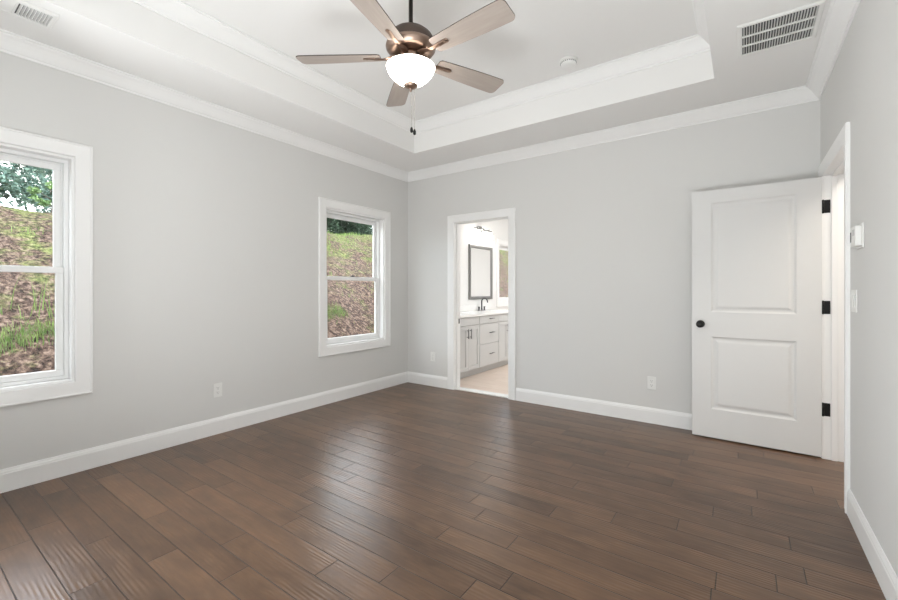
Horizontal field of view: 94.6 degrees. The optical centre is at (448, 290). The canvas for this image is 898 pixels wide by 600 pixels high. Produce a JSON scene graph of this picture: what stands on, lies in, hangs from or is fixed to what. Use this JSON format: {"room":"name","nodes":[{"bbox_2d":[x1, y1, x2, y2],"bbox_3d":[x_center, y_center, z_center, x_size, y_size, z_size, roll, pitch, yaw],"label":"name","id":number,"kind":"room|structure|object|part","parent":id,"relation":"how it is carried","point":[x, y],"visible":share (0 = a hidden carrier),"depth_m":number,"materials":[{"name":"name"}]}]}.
{"room":"empty bedroom","nodes":[
{"label":"empty bedroom","id":0,"kind":"room"},
{"bbox_2d":[0,51,507,469],"bbox_3d":[-0.685,-0.362,5.420,0.140,3.150,9.080,0,0,35],"label":"wall","id":1,"kind":"structure","parent":0,"point":[205,230],"depth_m":3.34,"materials":[{"name":"paint"}]},
{"bbox_2d":[0,126,92,406],"bbox_3d":[-2.795,-0.140,2.432,0.162,1.675,1.065,0,0,35],"label":"window","id":2,"kind":"structure","parent":1,"relation":"in","point":[72,267],"depth_m":2.76,"materials":[{"name":"white paint"}]},
{"bbox_3d":[-2.837,-0.478,2.462,0.020,0.716,0.783,0,0,35],"label":"sash","id":3,"kind":"part","parent":2,"relation":"part of","materials":[{"name":"white plastic"}]},
{"bbox_3d":[-2.814,0.207,2.445,0.024,0.722,0.804,0,0,35],"label":"sash","id":4,"kind":"part","parent":2,"relation":"part of","materials":[{"name":"white plastic"}]},
{"bbox_3d":[-2.826,-0.140,2.454,0.066,1.460,0.850,0,0,35],"label":"frame","id":5,"kind":"part","parent":2,"relation":"part of","materials":[{"name":"white plastic"}]},
{"bbox_2d":[0,372,407,492],"bbox_3d":[-1.898,1.144,3.582,0.015,0.138,4.648,0,0,35],"label":"baseboard","id":6,"kind":"structure","parent":1,"relation":"attached to","point":[15,477],"depth_m":3.19,"materials":[{"name":"white paint"}]},
{"bbox_2d":[213,383,221,397],"bbox_3d":[-1.956,0.845,3.506,0.008,0.116,0.072,0,0,35],"label":"wall outlet","id":7,"kind":"object","parent":1,"relation":"attached to","point":[217,388],"visible":1,"depth_m":3.50,"materials":[{"name":"white plastic"}]},
{"bbox_2d":[318,197,390,356],"bbox_3d":[-1.105,-0.140,4.807,0.162,1.675,1.065,0,0,35],"label":"window","id":8,"kind":"structure","parent":1,"relation":"in","point":[380,220],"depth_m":4.86,"materials":[{"name":"white paint"}]},
{"bbox_3d":[-1.147,-0.478,4.837,0.020,0.716,0.783,0,0,35],"label":"sash","id":9,"kind":"part","parent":8,"relation":"part of","materials":[{"name":"clear glass"}]},
{"bbox_3d":[-1.124,0.207,4.821,0.024,0.722,0.804,0,0,35],"label":"sash","id":10,"kind":"part","parent":8,"relation":"part of","materials":[{"name":"white plastic"}]},
{"bbox_3d":[-1.136,-0.140,4.829,0.066,1.460,0.850,0,0,35],"label":"frame","id":11,"kind":"part","parent":8,"relation":"part of","materials":[{"name":"white plastic"}]},
{"bbox_2d":[0,0,859,181],"bbox_3d":[-0.233,-1.481,2.398,4.100,0.098,4.680,0,0,35],"label":"trim","id":12,"kind":"structure","parent":1,"relation":"attached to","point":[840,14],"depth_m":3.34,"materials":[{"name":"white paint"}]},
{"bbox_2d":[460,304,488,311],"bbox_3d":[0.166,0.287,6.477,0.019,0.100,1.810,0,0,35],"label":"backsplash","id":13,"kind":"structure","parent":1,"relation":"attached to","point":[463,308],"depth_m":6.77,"materials":[{"name":"white stone"}]},
{"bbox_2d":[468,244,492,299],"bbox_3d":[0.543,-0.297,7.000,0.027,0.900,0.750,0,0,35],"label":"wall mirror","id":14,"kind":"object","parent":1,"relation":"attached to","point":[480,258],"visible":1,"depth_m":6.97,"materials":[{"name":"grey metal"}]},
{"bbox_2d":[471,248,490,295],"bbox_3d":[0.537,-0.297,7.005,0.010,0.798,0.648,0,0,35],"label":"mirror glass","id":15,"kind":"object","parent":14,"relation":"attached to","point":[480,257],"depth_m":6.99,"materials":[{"name":"silver metal"}]},
{"bbox_2d":[473,226,492,239],"bbox_3d":[0.569,-0.975,6.933,0.147,0.205,0.500,0,0,35],"label":"vanity light","id":16,"kind":"object","parent":1,"relation":"attached to","point":[479,229],"visible":1,"depth_m":6.89,"materials":[{"name":"white glass"}]},
{"bbox_3d":[0.473,-0.924,6.755,0.096,0.104,0.096,0,0,35],"label":"lamp shade","id":17,"kind":"part","parent":16,"relation":"part of","materials":[{"name":"white glass"}]},
{"bbox_3d":[0.705,-0.924,7.081,0.096,0.104,0.096,0,0,35],"label":"lamp shade","id":18,"kind":"part","parent":16,"relation":"part of","materials":[{"name":"white glass"}]},
{"bbox_2d":[496,239,507,306],"bbox_3d":[1.088,-0.312,7.889,0.162,1.230,0.980,0,0,35],"label":"window","id":19,"kind":"structure","parent":1,"relation":"in","point":[500,244],"depth_m":7.49,"materials":[{"name":"white paint"}]},
{"bbox_3d":[1.069,-0.312,7.902,0.024,0.969,0.719,0,0,35],"label":"sash","id":20,"kind":"part","parent":19,"relation":"part of","materials":[{"name":"clear glass"}]},
{"bbox_2d":[0,0,830,171],"bbox_3d":[-0.257,-1.759,2.365,4.380,0.457,4.880,0,0,35],"label":"ceiling","id":21,"kind":"structure","parent":0,"point":[126,36],"depth_m":3.05,"materials":[{"name":"paint"}]},
{"bbox_2d":[0,0,59,28],"bbox_3d":[-2.365,-1.524,2.196,0.196,0.011,0.410,0,0,35],"label":"ceiling vent","id":22,"kind":"object","parent":21,"relation":"in","point":[21,9],"visible":1,"depth_m":2.27,"materials":[{"name":"white plastic"}]},
{"bbox_2d":[296,0,514,134],"bbox_3d":[-0.194,-1.367,2.366,1.243,0.938,1.280,0,0,35],"label":"ceiling fan","id":23,"kind":"object","parent":21,"relation":"hanging from","point":[410,46],"visible":1,"depth_m":2.30,"materials":[{"name":"brown wood"}]},
{"bbox_3d":[-0.638,-1.350,2.417,0.485,0.034,0.138,0,0,3],"label":"blade","id":24,"kind":"part","parent":23,"relation":"part of","materials":[{"name":"beige wood"}]},
{"bbox_3d":[-0.369,-1.350,2.006,0.138,0.034,0.485,0,0,21],"label":"blade","id":25,"kind":"part","parent":23,"relation":"part of","materials":[{"name":"beige wood"}]},
{"bbox_3d":[-0.330,-1.350,2.800,0.138,0.034,0.485,0,0,-15],"label":"blade","id":26,"kind":"part","parent":23,"relation":"part of","materials":[{"name":"beige wood"}]},
{"bbox_3d":[-0.221,-1.235,2.397,0.280,0.104,0.280,0,0,35],"label":"lamp shade","id":27,"kind":"part","parent":23,"relation":"part of","materials":[{"name":"white glass"}]},
{"bbox_3d":[-0.199,-1.046,2.396,0.004,0.233,0.004,0,0,35],"label":"pull chain","id":28,"kind":"part","parent":23,"relation":"part of","materials":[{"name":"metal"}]},
{"bbox_3d":[0.129,-1.350,2.625,0.485,0.034,0.138,0,0,-33],"label":"blade","id":29,"kind":"part","parent":23,"relation":"part of","materials":[{"name":"beige wood"}]},
{"bbox_3d":[0.104,-1.350,2.135,0.485,0.034,0.138,0,0,39],"label":"blade","id":30,"kind":"part","parent":23,"relation":"part of","materials":[{"name":"beige wood"}]},
{"bbox_2d":[130,0,709,133],"bbox_3d":[-0.240,-1.788,2.402,2.829,0.098,3.459,0,0,35],"label":"trim","id":31,"kind":"structure","parent":21,"relation":"attached to","point":[178,11],"depth_m":3.33,"materials":[{"name":"white paint"}]},
{"bbox_2d":[559,56,577,68],"bbox_3d":[0.955,-1.813,3.314,0.140,0.047,0.140,0,0,35],"label":"smoke detector","id":32,"kind":"object","parent":21,"relation":"attached to","point":[568,62],"visible":1,"depth_m":3.28,"materials":[{"name":"white plastic"}]},
{"bbox_2d":[737,0,825,57],"bbox_3d":[1.939,-1.524,2.448,0.388,0.011,0.396,0,0,35],"label":"ceiling vent","id":33,"kind":"object","parent":21,"relation":"in","point":[802,23],"visible":1,"depth_m":2.43,"materials":[{"name":"white plastic"}]},
{"bbox_2d":[0,364,885,599],"bbox_3d":[1.001,1.273,4.134,4.380,0.120,9.220,0,0,35],"label":"floor","id":34,"kind":"structure","parent":0,"point":[405,491],"depth_m":2.23,"materials":[{"name":"brown wood"}]},
{"bbox_2d":[455,387,507,397],"bbox_3d":[0.405,1.207,4.900,0.739,0.012,0.113,0,0,35],"label":"threshold","id":35,"kind":"object","parent":34,"relation":"on","point":[459,388],"depth_m":4.87,"materials":[{"name":"white stone"}]},
{"bbox_2d":[460,313,507,378],"bbox_3d":[0.395,0.790,6.314,0.582,0.845,1.780,0,0,35],"label":"vanity cabinet","id":36,"kind":"object","parent":34,"relation":"on","point":[483,339],"visible":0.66,"depth_m":6.02,"materials":[{"name":"grey paint"}]},
{"bbox_3d":[0.172,0.798,5.572,0.020,0.614,0.292,0,0,35],"label":"cabinet door","id":37,"kind":"part","parent":36,"relation":"part of","materials":[{"name":"grey paint"}]},
{"bbox_3d":[0.258,0.430,5.692,0.020,0.110,0.588,0,0,35],"label":"false drawer","id":38,"kind":"part","parent":36,"relation":"part of","materials":[{"name":"grey paint"}]},
{"bbox_3d":[0.343,0.798,5.813,0.020,0.614,0.292,0,0,35],"label":"cabinet door","id":39,"kind":"part","parent":36,"relation":"part of","materials":[{"name":"grey paint"}]},
{"bbox_2d":[460,304,507,317],"bbox_3d":[0.391,0.302,6.317,0.571,0.130,1.810,0,0,35],"label":"countertop","id":40,"kind":"structure","parent":36,"relation":"on","point":[465,310],"depth_m":6.55,"materials":[{"name":"white stone"}]},
{"bbox_2d":[478,298,487,310],"bbox_3d":[0.547,0.230,6.924,0.177,0.214,0.177,0,0,-9],"label":"faucet","id":41,"kind":"object","parent":40,"relation":"on","point":[482,298],"visible":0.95,"depth_m":6.91,"materials":[{"name":"silver metal"}]},
{"bbox_2d":[485,310,506,311],"bbox_3d":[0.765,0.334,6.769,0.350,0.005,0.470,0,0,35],"label":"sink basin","id":42,"kind":"object","parent":40,"relation":"in","point":[485,310],"depth_m":6.83,"materials":[{"name":"white ceramic"}]},
{"bbox_3d":[0.596,0.946,6.168,0.020,0.318,0.560,0,0,35],"label":"drawer","id":43,"kind":"part","parent":36,"relation":"part of","materials":[{"name":"grey paint"}]},
{"bbox_3d":[0.596,0.636,6.168,0.020,0.290,0.560,0,0,35],"label":"drawer","id":44,"kind":"part","parent":36,"relation":"part of","materials":[{"name":"grey paint"}]},
{"bbox_3d":[0.596,0.430,6.168,0.020,0.110,0.560,0,0,35],"label":"drawer","id":45,"kind":"part","parent":36,"relation":"part of","materials":[{"name":"grey paint"}]},
{"bbox_3d":[0.936,0.430,6.646,0.020,0.110,0.592,0,0,35],"label":"false drawer","id":46,"kind":"part","parent":36,"relation":"part of","materials":[{"name":"grey paint"}]},
{"bbox_3d":[0.850,0.798,6.525,0.020,0.614,0.294,0,0,35],"label":"cabinet door","id":47,"kind":"part","parent":36,"relation":"part of","materials":[{"name":"grey paint"}]},
{"bbox_2d":[408,100,819,413],"bbox_3d":[1.198,-0.362,4.289,4.240,3.150,0.060,0,0,35],"label":"wall","id":48,"kind":"structure","parent":0,"point":[604,230],"depth_m":4.03,"materials":[{"name":"paint"}]},
{"bbox_2d":[407,371,446,388],"bbox_3d":[-0.284,1.144,5.297,0.657,0.138,0.015,0,0,35],"label":"baseboard","id":49,"kind":"structure","parent":48,"relation":"attached to","point":[418,378],"depth_m":5.28,"materials":[{"name":"white paint"}]},
{"bbox_2d":[431,352,434,361],"bbox_3d":[-0.205,0.841,5.244,0.072,0.116,0.008,0,0,35],"label":"wall outlet","id":50,"kind":"object","parent":48,"relation":"attached to","point":[432,353],"visible":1,"depth_m":5.24,"materials":[{"name":"white plastic"}]},
{"bbox_2d":[447,208,515,399],"bbox_3d":[0.400,0.150,4.893,0.920,2.125,0.161,0,0,35],"label":"door frame","id":51,"kind":"structure","parent":48,"relation":"in","point":[454,221],"depth_m":5.05,"materials":[{"name":"white paint"}]},
{"bbox_2d":[516,388,691,429],"bbox_3d":[1.764,1.144,3.840,2.517,0.138,0.015,0,0,35],"label":"baseboard","id":52,"kind":"structure","parent":48,"relation":"attached to","point":[675,419],"depth_m":3.99,"materials":[{"name":"white paint"}]},
{"bbox_2d":[647,376,655,389],"bbox_3d":[1.850,0.847,3.782,0.072,0.116,0.008,0,0,35],"label":"wall outlet","id":53,"kind":"object","parent":48,"relation":"attached to","point":[651,381],"visible":1,"depth_m":3.78,"materials":[{"name":"white plastic"}]},
{"bbox_2d":[820,0,897,576],"bbox_3d":[1.494,-0.362,1.169,0.140,3.150,4.680,0,0,35],"label":"wall","id":54,"kind":"structure","parent":0,"point":[861,90],"depth_m":1.87,"materials":[{"name":"paint"}]},
{"bbox_2d":[692,122,849,513],"bbox_3d":[2.196,0.150,2.847,0.982,2.125,1.019,0,0,35],"label":"door","id":55,"kind":"structure","parent":54,"relation":"in","point":[771,261],"depth_m":3.14,"materials":[{"name":"white paint"}]},
{"bbox_3d":[2.092,0.278,3.444,0.062,0.062,0.167,0,0,37],"label":"knob","id":56,"kind":"part","parent":55,"relation":"part of","materials":[{"name":"black metal"}]},
{"bbox_3d":[2.369,0.193,3.238,0.810,2.016,0.035,0,0,37],"label":"panel","id":57,"kind":"part","parent":55,"relation":"part of","materials":[{"name":"white paint"}]},
{"bbox_3d":[2.452,0.150,2.654,0.020,2.125,1.000,0,0,35],"label":"casing","id":58,"kind":"part","parent":55,"relation":"part of","materials":[{"name":"white paint"}]},
{"bbox_2d":[851,290,856,312],"bbox_3d":[2.099,0.055,2.150,0.010,0.116,0.116,0,0,35],"label":"light switch","id":59,"kind":"object","parent":54,"relation":"attached to","point":[853,292],"visible":1,"depth_m":2.13,"materials":[{"name":"white plastic"}]},
{"bbox_2d":[850,223,863,248],"bbox_3d":[2.012,-0.265,2.046,0.031,0.118,0.135,0,0,35],"label":"thermostat","id":60,"kind":"object","parent":54,"relation":"attached to","point":[856,232],"visible":1,"depth_m":2.00,"materials":[{"name":"white plastic"}]},
{"bbox_3d":[2.022,-0.265,2.039,0.006,0.118,0.135,0,0,35],"label":"plate","id":61,"kind":"part","parent":60,"relation":"part of","materials":[{"name":"white plastic"}]},
{"bbox_2d":[847,489,897,599],"bbox_3d":[1.123,1.144,0.781,0.015,0.138,3.586,0,0,35],"label":"baseboard","id":62,"kind":"structure","parent":54,"relation":"attached to","point":[885,574],"depth_m":1.80,"materials":[{"name":"white paint"}]},
{"label":"outside","id":63,"kind":"structure","parent":0,"visible":0},
{"bbox_2d":[0,205,507,375],"bbox_3d":[-6.397,-1.079,18.246,24.000,4.297,46.000,0,0,35],"label":"ground","id":64,"kind":"structure","parent":63,"point":[17,247],"depth_m":6.52,"materials":[{"name":"brown soil"}]},
{"bbox_2d":[0,161,52,206],"bbox_3d":[-11.761,-3.631,10.424,2.756,4.376,2.539,0,0,-25],"label":"tree","id":65,"kind":"object","parent":64,"relation":"on","point":[15,187],"visible":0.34,"depth_m":10.87,"materials":[{"name":"green plant"}]},
{"bbox_2d":[8,165,52,212],"bbox_3d":[-13.014,-3.951,14.264,3.411,5.045,3.400,0,0,35],"label":"tree","id":66,"kind":"object","parent":64,"relation":"on","point":[40,184],"visible":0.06,"depth_m":13.42,"materials":[{"name":"green plant"}]},
{"bbox_2d":[26,177,52,212],"bbox_3d":[-8.468,-1.931,8.773,0.569,0.935,0.734,0,0,15],"label":"sapling","id":67,"kind":"object","parent":64,"relation":"on","point":[42,202],"visible":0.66,"depth_m":8.63,"materials":[{"name":"green plant"}]},
{"bbox_2d":[0,224,507,356],"bbox_3d":[-2.339,-0.801,12.146,5.968,3.110,18.992,0,0,34],"label":"grass","id":68,"kind":"structure","parent":64,"relation":"on","point":[21,341],"depth_m":4.66,"materials":[{"name":"green plant"}]},
{"bbox_2d":[327,218,339,230],"bbox_3d":[-5.850,-2.672,16.121,2.775,2.177,3.066,0,0,-36],"label":"evergreen tree","id":69,"kind":"object","parent":64,"relation":"on","point":[331,222],"visible":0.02,"depth_m":16.01,"materials":[{"name":"green plant"}]},
{"bbox_2d":[327,219,372,234],"bbox_3d":[-4.409,-2.882,18.703,3.139,2.156,2.841,0,0,35],"label":"evergreen tree","id":70,"kind":"object","parent":64,"relation":"on","point":[346,227],"visible":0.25,"depth_m":17.79,"materials":[{"name":"green plant"}]}
]}

